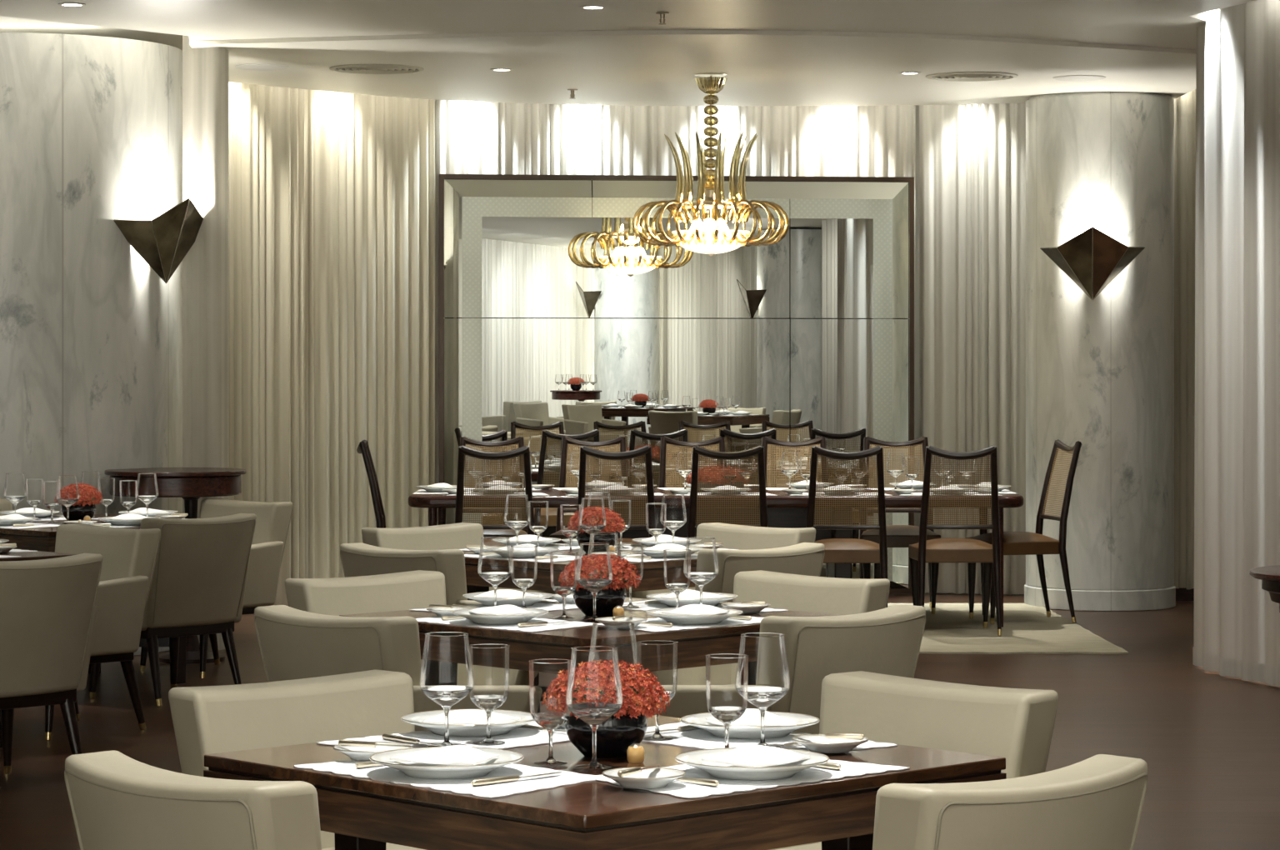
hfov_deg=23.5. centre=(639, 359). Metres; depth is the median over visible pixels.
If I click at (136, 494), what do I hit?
bowl
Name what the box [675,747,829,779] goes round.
dinner plate
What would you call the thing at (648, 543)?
dinner plate
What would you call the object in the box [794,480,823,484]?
napkin
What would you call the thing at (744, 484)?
bread plate
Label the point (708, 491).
dinner plate
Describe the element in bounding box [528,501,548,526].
bowl
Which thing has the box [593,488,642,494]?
dinner plate
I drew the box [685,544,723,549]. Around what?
bread plate
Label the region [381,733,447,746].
table knife
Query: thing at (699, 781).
fork
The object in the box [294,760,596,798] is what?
placemat
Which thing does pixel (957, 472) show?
bowl
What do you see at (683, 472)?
bowl
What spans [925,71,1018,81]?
ceiling vent
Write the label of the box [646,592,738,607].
dinner plate
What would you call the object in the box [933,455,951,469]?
bowl
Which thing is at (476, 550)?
bread plate
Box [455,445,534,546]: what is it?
cane chair
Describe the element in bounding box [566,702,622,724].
water
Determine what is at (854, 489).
dinner plate
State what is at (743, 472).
bowl
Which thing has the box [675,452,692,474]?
bowl
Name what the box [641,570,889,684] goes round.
armchair
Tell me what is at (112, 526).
placemat
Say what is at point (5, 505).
armchair
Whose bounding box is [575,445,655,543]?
cane chair
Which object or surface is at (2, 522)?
dinner plate
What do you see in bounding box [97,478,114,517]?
water glass
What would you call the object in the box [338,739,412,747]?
butter knife
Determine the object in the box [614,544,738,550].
placemat
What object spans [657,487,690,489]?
placemat
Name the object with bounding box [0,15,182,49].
ceiling
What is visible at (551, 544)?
fork
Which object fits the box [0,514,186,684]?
dining table
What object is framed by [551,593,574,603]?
bread plate
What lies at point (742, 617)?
table knife
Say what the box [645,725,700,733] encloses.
table knife
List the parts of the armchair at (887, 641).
armrest, backrest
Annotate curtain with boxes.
[181,50,308,605]
[182,35,229,651]
[308,90,434,578]
[435,100,915,525]
[919,102,1025,594]
[1174,89,1195,589]
[1192,0,1279,686]
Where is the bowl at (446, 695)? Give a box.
[419,633,474,706]
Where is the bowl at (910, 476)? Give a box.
[905,474,918,479]
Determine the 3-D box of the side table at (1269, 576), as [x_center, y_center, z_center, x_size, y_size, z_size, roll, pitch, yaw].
[2.703,1.158,11.800,0.724,0.702,0.724,0,0,0]
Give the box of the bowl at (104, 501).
[97,478,114,504]
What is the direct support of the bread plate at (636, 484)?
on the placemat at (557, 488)
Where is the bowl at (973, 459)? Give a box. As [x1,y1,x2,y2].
[957,459,975,471]
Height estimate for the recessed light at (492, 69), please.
0.006 m
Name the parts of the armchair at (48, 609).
leg, seat frame, backrest, leg, armrest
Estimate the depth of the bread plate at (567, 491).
17.29 m
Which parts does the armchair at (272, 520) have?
leg, leg, leg, backrest, seat frame, armrest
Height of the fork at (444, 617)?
0.012 m
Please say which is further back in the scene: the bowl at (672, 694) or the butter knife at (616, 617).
the butter knife at (616, 617)
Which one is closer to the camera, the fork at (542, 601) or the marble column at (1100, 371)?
the fork at (542, 601)
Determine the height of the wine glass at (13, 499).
0.221 m
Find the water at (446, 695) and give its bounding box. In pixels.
[420,685,473,706]
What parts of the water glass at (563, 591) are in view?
stem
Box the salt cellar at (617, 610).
[613,605,624,616]
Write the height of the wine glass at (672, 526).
0.221 m
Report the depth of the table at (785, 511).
17.23 m
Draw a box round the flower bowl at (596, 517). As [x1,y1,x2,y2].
[567,506,625,553]
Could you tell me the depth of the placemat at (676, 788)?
5.54 m
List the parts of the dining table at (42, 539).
leg, leg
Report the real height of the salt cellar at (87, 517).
0.036 m
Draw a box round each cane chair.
[356,440,385,528]
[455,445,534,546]
[460,436,527,538]
[550,435,627,594]
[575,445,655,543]
[658,435,726,487]
[687,445,768,544]
[761,436,828,577]
[805,445,887,607]
[859,435,940,614]
[909,445,1001,635]
[965,439,1081,624]
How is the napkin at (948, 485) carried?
on the dinner plate at (937, 491)
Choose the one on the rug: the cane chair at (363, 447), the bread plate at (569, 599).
the cane chair at (363, 447)
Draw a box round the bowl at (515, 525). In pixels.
[504,520,529,530]
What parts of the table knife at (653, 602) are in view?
handle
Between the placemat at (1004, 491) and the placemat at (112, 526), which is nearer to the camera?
the placemat at (112, 526)
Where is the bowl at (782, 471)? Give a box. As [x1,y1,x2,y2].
[780,452,799,472]
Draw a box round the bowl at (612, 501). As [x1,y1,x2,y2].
[610,500,631,527]
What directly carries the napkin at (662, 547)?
on the dinner plate at (670, 554)
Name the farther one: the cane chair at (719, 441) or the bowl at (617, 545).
the cane chair at (719, 441)
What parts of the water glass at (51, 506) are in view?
stem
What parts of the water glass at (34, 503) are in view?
stem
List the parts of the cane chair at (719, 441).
post, rail, cane panel, post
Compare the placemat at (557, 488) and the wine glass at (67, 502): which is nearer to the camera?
the wine glass at (67, 502)
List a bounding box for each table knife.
[12,524,47,526]
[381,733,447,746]
[451,604,477,608]
[470,771,562,786]
[517,620,573,627]
[537,555,574,559]
[623,600,662,604]
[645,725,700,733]
[729,615,751,619]
[814,762,841,769]
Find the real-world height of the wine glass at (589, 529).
0.221 m
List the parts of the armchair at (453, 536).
backrest, armrest, leg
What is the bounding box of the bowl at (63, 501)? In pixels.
[55,475,79,504]
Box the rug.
[887,603,1128,654]
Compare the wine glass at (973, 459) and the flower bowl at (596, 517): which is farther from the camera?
the wine glass at (973, 459)
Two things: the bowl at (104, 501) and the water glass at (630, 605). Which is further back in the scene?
the bowl at (104, 501)
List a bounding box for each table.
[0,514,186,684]
[0,550,76,747]
[104,467,246,664]
[203,715,1006,849]
[339,597,844,685]
[408,488,1023,627]
[462,542,697,701]
[1249,565,1279,612]
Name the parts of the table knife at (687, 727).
blade, handle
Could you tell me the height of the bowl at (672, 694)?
0.128 m
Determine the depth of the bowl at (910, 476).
17.76 m
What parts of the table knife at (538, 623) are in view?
handle, blade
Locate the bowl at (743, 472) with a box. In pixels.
[737,471,754,477]
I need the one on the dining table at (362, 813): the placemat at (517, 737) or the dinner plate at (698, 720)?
the placemat at (517, 737)
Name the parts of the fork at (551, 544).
handle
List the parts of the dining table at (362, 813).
leg, leg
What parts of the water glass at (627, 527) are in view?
stem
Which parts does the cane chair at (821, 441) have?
post, rail, cane panel, post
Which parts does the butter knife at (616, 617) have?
handle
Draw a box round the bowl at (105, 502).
[100,499,114,504]
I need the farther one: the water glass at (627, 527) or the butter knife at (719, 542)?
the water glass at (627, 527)
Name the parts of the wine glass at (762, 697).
stem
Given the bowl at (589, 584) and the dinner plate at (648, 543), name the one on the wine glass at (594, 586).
the bowl at (589, 584)
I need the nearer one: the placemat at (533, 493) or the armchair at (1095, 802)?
the armchair at (1095, 802)
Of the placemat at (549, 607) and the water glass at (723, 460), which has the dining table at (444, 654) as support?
the placemat at (549, 607)
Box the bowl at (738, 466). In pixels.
[737,455,755,471]
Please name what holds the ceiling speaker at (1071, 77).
attached to the ceiling at (626, 67)
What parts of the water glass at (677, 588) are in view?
stem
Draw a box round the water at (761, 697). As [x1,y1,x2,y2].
[736,686,789,708]
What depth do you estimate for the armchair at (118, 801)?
5.07 m
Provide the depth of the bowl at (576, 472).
17.74 m
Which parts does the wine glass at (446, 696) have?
stem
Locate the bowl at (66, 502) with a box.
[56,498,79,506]
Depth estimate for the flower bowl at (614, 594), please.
9.08 m
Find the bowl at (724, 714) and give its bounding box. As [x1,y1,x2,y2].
[707,706,746,722]
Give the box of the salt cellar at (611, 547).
[609,545,614,551]
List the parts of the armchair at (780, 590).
armrest, backrest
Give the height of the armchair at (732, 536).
0.823 m
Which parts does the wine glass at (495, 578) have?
stem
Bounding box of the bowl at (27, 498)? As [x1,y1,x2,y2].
[25,479,43,500]
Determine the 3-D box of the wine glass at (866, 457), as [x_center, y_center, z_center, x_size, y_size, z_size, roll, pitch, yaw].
[1.246,0.646,17.538,0.106,0.221,0.106,0,0,0]
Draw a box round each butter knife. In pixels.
[0,543,16,546]
[171,513,188,515]
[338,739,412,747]
[429,604,474,609]
[465,545,504,548]
[612,615,634,620]
[617,764,659,777]
[704,541,722,544]
[720,600,765,604]
[788,733,864,739]
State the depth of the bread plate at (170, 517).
14.39 m
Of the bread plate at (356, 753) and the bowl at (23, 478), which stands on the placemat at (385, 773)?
the bread plate at (356, 753)
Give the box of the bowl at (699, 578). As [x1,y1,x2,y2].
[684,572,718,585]
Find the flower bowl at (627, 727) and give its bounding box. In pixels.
[541,659,670,758]
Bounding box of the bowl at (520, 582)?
[510,545,537,585]
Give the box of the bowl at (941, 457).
[940,457,953,474]
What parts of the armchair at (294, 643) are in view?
backrest, armrest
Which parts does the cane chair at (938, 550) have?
leg, post, seat, seat frame, cane panel, rail, rail, leg, post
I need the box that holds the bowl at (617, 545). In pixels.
[616,544,643,577]
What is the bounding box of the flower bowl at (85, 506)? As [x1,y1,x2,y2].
[54,483,103,520]
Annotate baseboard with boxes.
[1175,588,1194,600]
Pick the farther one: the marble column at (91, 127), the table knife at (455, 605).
the marble column at (91, 127)
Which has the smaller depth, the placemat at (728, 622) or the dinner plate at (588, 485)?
the placemat at (728, 622)
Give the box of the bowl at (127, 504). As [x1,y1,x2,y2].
[120,501,136,507]
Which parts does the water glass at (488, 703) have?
stem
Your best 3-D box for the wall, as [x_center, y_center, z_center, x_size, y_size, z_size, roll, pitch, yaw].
[0.000,-0.290,21.300,18.000,3.700,0.100,0,0,0]
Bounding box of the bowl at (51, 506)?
[44,503,59,509]
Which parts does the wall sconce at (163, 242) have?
plate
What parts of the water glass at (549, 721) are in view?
stem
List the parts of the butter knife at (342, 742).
handle, blade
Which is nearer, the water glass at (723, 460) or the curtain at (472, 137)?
the water glass at (723, 460)
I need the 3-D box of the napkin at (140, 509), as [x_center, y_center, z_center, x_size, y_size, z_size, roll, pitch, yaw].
[-2.350,0.719,14.667,0.176,0.024,0.144,0,0,36]
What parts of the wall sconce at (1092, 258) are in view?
plate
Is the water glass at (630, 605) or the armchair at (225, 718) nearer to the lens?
the armchair at (225, 718)
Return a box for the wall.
[435,100,919,526]
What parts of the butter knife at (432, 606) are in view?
handle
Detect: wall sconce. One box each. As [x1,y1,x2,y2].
[113,198,203,283]
[1040,226,1144,299]
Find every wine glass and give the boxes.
[3,473,26,514]
[55,475,79,524]
[80,470,102,518]
[137,473,158,516]
[419,631,474,746]
[467,455,484,490]
[473,457,491,487]
[477,536,513,606]
[503,494,530,544]
[514,453,532,492]
[565,645,623,769]
[569,451,586,489]
[576,542,612,620]
[579,497,606,555]
[587,491,610,516]
[587,532,620,560]
[588,621,637,679]
[630,459,644,492]
[660,494,686,544]
[675,451,692,489]
[683,537,719,604]
[735,632,789,748]
[737,455,755,492]
[780,451,799,489]
[850,457,868,491]
[886,451,904,490]
[933,455,951,486]
[957,459,975,492]
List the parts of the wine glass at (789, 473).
stem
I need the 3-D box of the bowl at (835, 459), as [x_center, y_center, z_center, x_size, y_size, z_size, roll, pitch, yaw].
[1.148,0.629,17.519,0.081,0.128,0.081,0,0,0]
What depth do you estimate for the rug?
16.82 m
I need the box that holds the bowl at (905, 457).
[905,457,919,474]
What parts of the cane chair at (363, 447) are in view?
rail, post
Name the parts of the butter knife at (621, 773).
handle, blade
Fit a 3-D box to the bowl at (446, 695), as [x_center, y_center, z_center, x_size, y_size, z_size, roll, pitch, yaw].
[-0.377,0.608,6.009,0.106,0.144,0.106,0,0,-43]
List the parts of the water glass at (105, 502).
stem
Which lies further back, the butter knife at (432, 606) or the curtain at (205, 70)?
the curtain at (205, 70)
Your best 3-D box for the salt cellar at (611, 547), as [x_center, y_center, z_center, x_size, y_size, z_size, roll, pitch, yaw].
[-0.113,0.742,11.985,0.033,0.036,0.033,0,0,0]
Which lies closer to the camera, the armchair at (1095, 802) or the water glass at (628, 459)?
the armchair at (1095, 802)
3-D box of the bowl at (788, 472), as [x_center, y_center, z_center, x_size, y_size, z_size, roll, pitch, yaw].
[0.864,0.661,17.767,0.103,0.038,0.103,0,0,0]
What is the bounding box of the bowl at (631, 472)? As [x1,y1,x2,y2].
[630,471,644,477]
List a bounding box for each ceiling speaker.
[235,64,289,70]
[1052,75,1105,81]
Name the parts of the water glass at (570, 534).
stem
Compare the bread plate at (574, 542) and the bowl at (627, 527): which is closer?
the bowl at (627, 527)
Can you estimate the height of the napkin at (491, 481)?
0.024 m
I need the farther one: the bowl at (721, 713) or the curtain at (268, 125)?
the curtain at (268, 125)
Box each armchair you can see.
[0,498,12,515]
[0,553,103,774]
[45,523,160,739]
[64,750,322,849]
[89,513,256,706]
[139,498,292,678]
[168,670,425,849]
[254,605,542,731]
[285,570,535,685]
[340,542,539,685]
[361,522,555,713]
[625,522,815,599]
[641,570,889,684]
[647,604,925,734]
[695,542,824,604]
[770,670,1058,849]
[872,754,1147,849]
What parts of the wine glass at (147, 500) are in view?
stem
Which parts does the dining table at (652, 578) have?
leg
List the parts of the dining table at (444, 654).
leg, leg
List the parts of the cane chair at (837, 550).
post, rail, cane panel, seat, rail, seat frame, leg, post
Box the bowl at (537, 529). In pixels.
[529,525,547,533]
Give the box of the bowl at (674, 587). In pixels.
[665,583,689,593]
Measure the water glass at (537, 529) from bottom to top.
0.192 m
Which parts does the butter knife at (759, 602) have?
handle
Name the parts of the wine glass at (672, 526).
stem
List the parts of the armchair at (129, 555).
leg, leg, backrest, seat frame, armrest, leg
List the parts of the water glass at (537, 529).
stem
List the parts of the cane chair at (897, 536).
post, leg, rail, rail, cane panel, seat, seat frame, post, leg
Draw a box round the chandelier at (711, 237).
[632,72,789,256]
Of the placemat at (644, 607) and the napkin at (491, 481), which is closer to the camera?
the placemat at (644, 607)
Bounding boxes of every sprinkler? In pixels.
[567,89,577,99]
[655,11,669,24]
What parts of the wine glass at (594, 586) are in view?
stem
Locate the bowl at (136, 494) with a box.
[120,480,137,501]
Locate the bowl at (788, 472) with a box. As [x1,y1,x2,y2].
[780,470,798,476]
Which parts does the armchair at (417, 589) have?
backrest, armrest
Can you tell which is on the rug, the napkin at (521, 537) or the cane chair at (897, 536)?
the cane chair at (897, 536)
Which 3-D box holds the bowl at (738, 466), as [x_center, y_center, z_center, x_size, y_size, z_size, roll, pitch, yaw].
[0.608,0.608,17.531,0.106,0.144,0.106,0,0,0]
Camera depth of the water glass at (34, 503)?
14.50 m
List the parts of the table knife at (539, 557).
handle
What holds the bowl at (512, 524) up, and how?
on the wine glass at (517, 526)
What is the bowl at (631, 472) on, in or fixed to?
on the wine glass at (632, 459)
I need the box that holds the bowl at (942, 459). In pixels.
[942,459,956,475]
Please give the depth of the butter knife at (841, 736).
5.96 m
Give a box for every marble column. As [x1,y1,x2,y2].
[0,31,182,655]
[1024,91,1175,611]
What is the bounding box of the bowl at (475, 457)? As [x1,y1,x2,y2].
[473,457,491,472]
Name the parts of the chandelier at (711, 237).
curled arm, curled arm, curled arm, curled arm, curled arm, curled arm, curled arm, curled arm, curled arm, curled arm, bulb, curled arm, curled arm, bulb, rod, ceiling plate, curled arm, curled arm, bulb, curled arm, curled arm, curled arm, curled arm, curled arm, curled arm, curled arm, curled arm, curled arm, curled arm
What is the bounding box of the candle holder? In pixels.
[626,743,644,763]
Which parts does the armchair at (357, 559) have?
backrest, armrest, seat frame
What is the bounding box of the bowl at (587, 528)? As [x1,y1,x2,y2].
[579,498,606,532]
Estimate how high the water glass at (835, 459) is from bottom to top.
0.192 m
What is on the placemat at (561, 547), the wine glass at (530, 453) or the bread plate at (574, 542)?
the bread plate at (574, 542)
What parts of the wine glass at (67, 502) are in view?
stem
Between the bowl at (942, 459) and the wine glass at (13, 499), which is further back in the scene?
the bowl at (942, 459)
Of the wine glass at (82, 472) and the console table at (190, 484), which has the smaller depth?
the wine glass at (82, 472)
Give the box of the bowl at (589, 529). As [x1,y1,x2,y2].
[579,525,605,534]
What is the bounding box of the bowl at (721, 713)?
[705,655,748,720]
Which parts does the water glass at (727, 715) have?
stem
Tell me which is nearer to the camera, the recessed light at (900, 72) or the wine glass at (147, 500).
the wine glass at (147, 500)
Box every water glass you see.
[25,478,43,519]
[43,480,60,523]
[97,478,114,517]
[120,480,137,513]
[469,644,509,744]
[473,457,486,491]
[487,460,499,485]
[499,459,513,481]
[510,545,537,608]
[528,500,548,546]
[528,658,572,765]
[550,551,578,619]
[560,504,580,554]
[589,457,602,487]
[610,500,631,548]
[616,459,629,485]
[616,543,644,608]
[636,640,677,739]
[645,503,666,545]
[663,549,690,607]
[705,653,748,748]
[723,460,735,484]
[800,456,809,489]
[835,459,849,484]
[905,456,919,489]
[940,457,953,481]
[942,459,956,483]
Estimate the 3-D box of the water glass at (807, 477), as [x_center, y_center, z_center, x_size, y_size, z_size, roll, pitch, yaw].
[0.964,0.660,17.786,0.082,0.192,0.082,0,0,-17]
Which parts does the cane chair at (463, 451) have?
post, rail, cane panel, seat, rail, post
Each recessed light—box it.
[57,2,85,6]
[490,68,513,70]
[580,5,606,9]
[898,71,921,74]
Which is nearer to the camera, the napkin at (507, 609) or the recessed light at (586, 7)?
the napkin at (507, 609)
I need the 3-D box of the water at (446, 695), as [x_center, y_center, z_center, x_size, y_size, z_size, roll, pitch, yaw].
[-0.377,0.661,6.009,0.103,0.038,0.103,0,0,-43]
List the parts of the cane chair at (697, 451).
post, rail, rail, cane panel, post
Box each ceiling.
[0,0,1256,105]
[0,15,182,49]
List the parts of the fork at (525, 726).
handle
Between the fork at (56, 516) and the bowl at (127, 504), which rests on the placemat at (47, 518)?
the fork at (56, 516)
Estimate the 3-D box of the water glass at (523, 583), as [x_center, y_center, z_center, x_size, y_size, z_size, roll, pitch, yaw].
[-0.350,0.660,9.302,0.082,0.192,0.082,0,0,6]
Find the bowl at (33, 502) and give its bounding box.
[26,500,42,505]
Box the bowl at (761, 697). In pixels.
[735,634,789,707]
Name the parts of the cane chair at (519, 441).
post, cane panel, rail, rail, seat frame, seat, post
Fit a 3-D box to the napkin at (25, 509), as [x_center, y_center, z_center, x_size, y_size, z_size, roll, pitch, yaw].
[-2.897,0.719,14.685,0.144,0.024,0.176,0,0,38]
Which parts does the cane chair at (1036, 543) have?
leg, leg, seat, seat frame, post, rail, cane panel, rail, post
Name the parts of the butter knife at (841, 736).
blade, handle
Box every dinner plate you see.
[0,510,59,518]
[0,516,38,525]
[0,539,9,544]
[98,516,159,525]
[118,510,178,516]
[369,746,523,779]
[400,709,534,736]
[415,485,456,492]
[450,607,549,624]
[462,591,554,606]
[474,488,523,494]
[475,482,520,487]
[485,546,559,558]
[491,537,561,546]
[576,482,621,489]
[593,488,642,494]
[631,537,701,546]
[631,546,703,558]
[645,607,743,624]
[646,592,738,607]
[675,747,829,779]
[680,710,819,739]
[701,488,750,494]
[785,482,833,489]
[816,488,864,494]
[889,482,934,489]
[930,488,974,494]
[963,485,1011,491]
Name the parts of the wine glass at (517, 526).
stem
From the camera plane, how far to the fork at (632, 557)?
11.68 m
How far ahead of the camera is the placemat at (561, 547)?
12.36 m
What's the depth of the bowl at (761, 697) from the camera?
6.00 m
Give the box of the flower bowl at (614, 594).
[558,553,640,616]
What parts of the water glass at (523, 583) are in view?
stem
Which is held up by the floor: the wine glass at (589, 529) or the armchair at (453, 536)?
the armchair at (453, 536)
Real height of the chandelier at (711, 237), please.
1.026 m
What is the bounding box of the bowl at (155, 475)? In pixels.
[137,473,158,495]
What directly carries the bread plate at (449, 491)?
on the placemat at (533, 493)
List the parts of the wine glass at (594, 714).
stem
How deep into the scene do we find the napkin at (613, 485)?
17.26 m
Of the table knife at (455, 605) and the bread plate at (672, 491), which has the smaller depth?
the table knife at (455, 605)
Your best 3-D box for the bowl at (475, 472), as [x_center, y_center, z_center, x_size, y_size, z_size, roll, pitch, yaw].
[-0.896,0.661,17.492,0.103,0.038,0.103,0,0,0]
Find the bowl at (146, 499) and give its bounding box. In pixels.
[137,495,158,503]
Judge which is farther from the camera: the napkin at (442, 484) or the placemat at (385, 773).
the napkin at (442, 484)
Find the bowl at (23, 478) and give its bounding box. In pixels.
[3,474,26,495]
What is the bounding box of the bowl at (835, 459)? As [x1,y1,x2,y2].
[835,459,849,475]
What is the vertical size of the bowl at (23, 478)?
0.144 m
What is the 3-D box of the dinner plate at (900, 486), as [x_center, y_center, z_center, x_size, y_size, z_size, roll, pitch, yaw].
[1.598,0.741,18.010,0.282,0.031,0.282,0,0,0]
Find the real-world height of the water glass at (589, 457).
0.192 m
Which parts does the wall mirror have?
mirror pane, mirror pane, mirror pane, mirror pane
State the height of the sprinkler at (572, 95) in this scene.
0.057 m
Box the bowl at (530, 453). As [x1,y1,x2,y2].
[514,453,532,471]
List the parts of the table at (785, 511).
leg, leg, leg, leg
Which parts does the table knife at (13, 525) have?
handle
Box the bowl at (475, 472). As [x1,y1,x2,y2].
[473,471,489,478]
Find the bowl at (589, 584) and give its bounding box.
[576,543,612,589]
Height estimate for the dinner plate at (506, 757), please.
0.031 m
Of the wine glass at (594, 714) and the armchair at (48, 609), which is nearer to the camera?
the wine glass at (594, 714)
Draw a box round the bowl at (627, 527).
[619,525,629,531]
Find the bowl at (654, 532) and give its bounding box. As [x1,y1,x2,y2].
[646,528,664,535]
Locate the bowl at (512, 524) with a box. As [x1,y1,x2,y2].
[503,495,530,529]
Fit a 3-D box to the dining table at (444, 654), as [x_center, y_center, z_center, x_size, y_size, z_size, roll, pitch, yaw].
[-0.125,1.135,9.140,1.090,0.750,1.090,0,0,-45]
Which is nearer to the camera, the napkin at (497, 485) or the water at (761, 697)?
the water at (761, 697)
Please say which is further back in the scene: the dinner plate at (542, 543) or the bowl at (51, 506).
the bowl at (51, 506)
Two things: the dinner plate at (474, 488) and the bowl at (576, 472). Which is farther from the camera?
the bowl at (576, 472)
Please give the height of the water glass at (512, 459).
0.192 m
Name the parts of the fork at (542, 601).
handle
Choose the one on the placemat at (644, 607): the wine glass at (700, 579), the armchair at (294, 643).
the wine glass at (700, 579)
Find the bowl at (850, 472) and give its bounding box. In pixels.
[850,471,866,478]
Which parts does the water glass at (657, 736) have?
stem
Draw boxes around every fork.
[48,515,64,517]
[92,524,110,526]
[355,760,382,768]
[440,615,464,619]
[482,552,496,555]
[518,724,565,732]
[537,600,574,604]
[547,543,574,545]
[625,555,651,559]
[640,622,673,627]
[675,776,719,786]
[768,741,799,746]
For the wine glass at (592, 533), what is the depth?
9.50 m
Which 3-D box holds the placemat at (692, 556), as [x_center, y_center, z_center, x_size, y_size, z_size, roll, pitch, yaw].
[0.087,0.758,11.818,0.573,0.002,0.327,0,0,-45]
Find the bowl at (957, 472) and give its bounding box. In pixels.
[957,471,975,477]
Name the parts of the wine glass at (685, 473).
stem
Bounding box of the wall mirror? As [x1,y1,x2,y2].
[438,174,914,593]
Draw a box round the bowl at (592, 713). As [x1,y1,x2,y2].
[565,647,623,724]
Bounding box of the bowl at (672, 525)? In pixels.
[660,520,685,530]
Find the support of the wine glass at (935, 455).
on the table at (785, 511)
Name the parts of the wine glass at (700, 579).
stem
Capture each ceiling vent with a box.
[329,64,424,74]
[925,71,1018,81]
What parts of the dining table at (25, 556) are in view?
leg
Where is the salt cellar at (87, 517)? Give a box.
[83,515,90,520]
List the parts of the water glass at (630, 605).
stem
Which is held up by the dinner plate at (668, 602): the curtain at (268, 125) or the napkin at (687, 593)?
the napkin at (687, 593)
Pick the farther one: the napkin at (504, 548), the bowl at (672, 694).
the napkin at (504, 548)
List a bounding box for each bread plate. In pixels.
[0,545,16,553]
[64,520,97,524]
[155,515,186,519]
[333,741,411,761]
[426,605,476,616]
[443,489,468,494]
[465,546,496,554]
[531,484,554,489]
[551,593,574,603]
[560,489,586,494]
[561,538,579,545]
[591,551,629,559]
[595,616,647,628]
[602,766,685,789]
[632,484,656,489]
[666,489,689,494]
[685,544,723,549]
[721,603,770,613]
[744,484,759,489]
[781,489,807,494]
[791,733,868,753]
[845,484,867,487]
[890,489,915,494]
[975,488,999,493]
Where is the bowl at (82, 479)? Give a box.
[80,471,102,493]
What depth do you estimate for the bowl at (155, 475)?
14.47 m
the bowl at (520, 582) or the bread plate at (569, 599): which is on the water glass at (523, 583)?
the bowl at (520, 582)
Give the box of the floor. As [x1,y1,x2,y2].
[0,592,1279,849]
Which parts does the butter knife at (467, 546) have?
handle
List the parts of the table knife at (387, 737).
handle, blade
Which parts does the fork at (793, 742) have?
handle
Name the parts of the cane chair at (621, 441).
seat, post, seat frame, rail, cane panel, rail, post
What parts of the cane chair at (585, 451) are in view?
post, rail, cane panel, seat, rail, post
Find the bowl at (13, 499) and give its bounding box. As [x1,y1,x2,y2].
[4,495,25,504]
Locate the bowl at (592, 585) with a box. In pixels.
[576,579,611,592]
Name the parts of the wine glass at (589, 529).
stem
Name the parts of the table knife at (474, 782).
handle, blade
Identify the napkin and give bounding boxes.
[0,514,31,519]
[10,507,50,512]
[106,513,150,519]
[126,507,168,512]
[390,745,499,765]
[423,709,519,724]
[427,482,452,486]
[468,604,534,614]
[474,589,539,598]
[483,480,511,484]
[485,485,515,489]
[496,543,548,550]
[505,535,552,540]
[600,485,631,489]
[641,534,690,541]
[643,543,692,550]
[660,589,726,599]
[661,604,729,614]
[701,745,809,767]
[705,708,796,726]
[711,485,739,489]
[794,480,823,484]
[822,485,852,489]
[899,480,923,484]
[934,485,962,489]
[976,482,999,486]
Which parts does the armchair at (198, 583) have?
leg, armrest, leg, leg, seat frame, backrest, leg, armrest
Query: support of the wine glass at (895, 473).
on the table at (785, 511)
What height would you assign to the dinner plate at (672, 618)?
0.031 m
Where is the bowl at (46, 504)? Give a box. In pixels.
[43,481,60,505]
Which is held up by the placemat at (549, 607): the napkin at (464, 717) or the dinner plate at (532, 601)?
the dinner plate at (532, 601)
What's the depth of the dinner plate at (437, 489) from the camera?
17.52 m
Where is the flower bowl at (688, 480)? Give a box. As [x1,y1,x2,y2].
[685,465,749,492]
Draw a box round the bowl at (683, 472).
[676,470,691,476]
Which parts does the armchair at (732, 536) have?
armrest, backrest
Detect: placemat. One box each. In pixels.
[0,522,59,529]
[0,555,19,558]
[1,549,37,553]
[30,516,66,521]
[97,523,140,527]
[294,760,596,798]
[315,721,569,749]
[409,599,578,611]
[412,489,473,494]
[415,616,594,632]
[446,492,549,495]
[460,543,579,550]
[464,487,542,490]
[464,554,582,562]
[552,487,592,490]
[565,492,668,495]
[588,760,909,798]
[590,616,764,632]
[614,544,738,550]
[621,554,697,562]
[622,600,788,612]
[642,721,897,753]
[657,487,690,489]
[676,492,777,495]
[765,487,809,490]
[789,492,892,495]
[866,487,922,490]
[899,492,1002,495]
[965,489,1017,494]

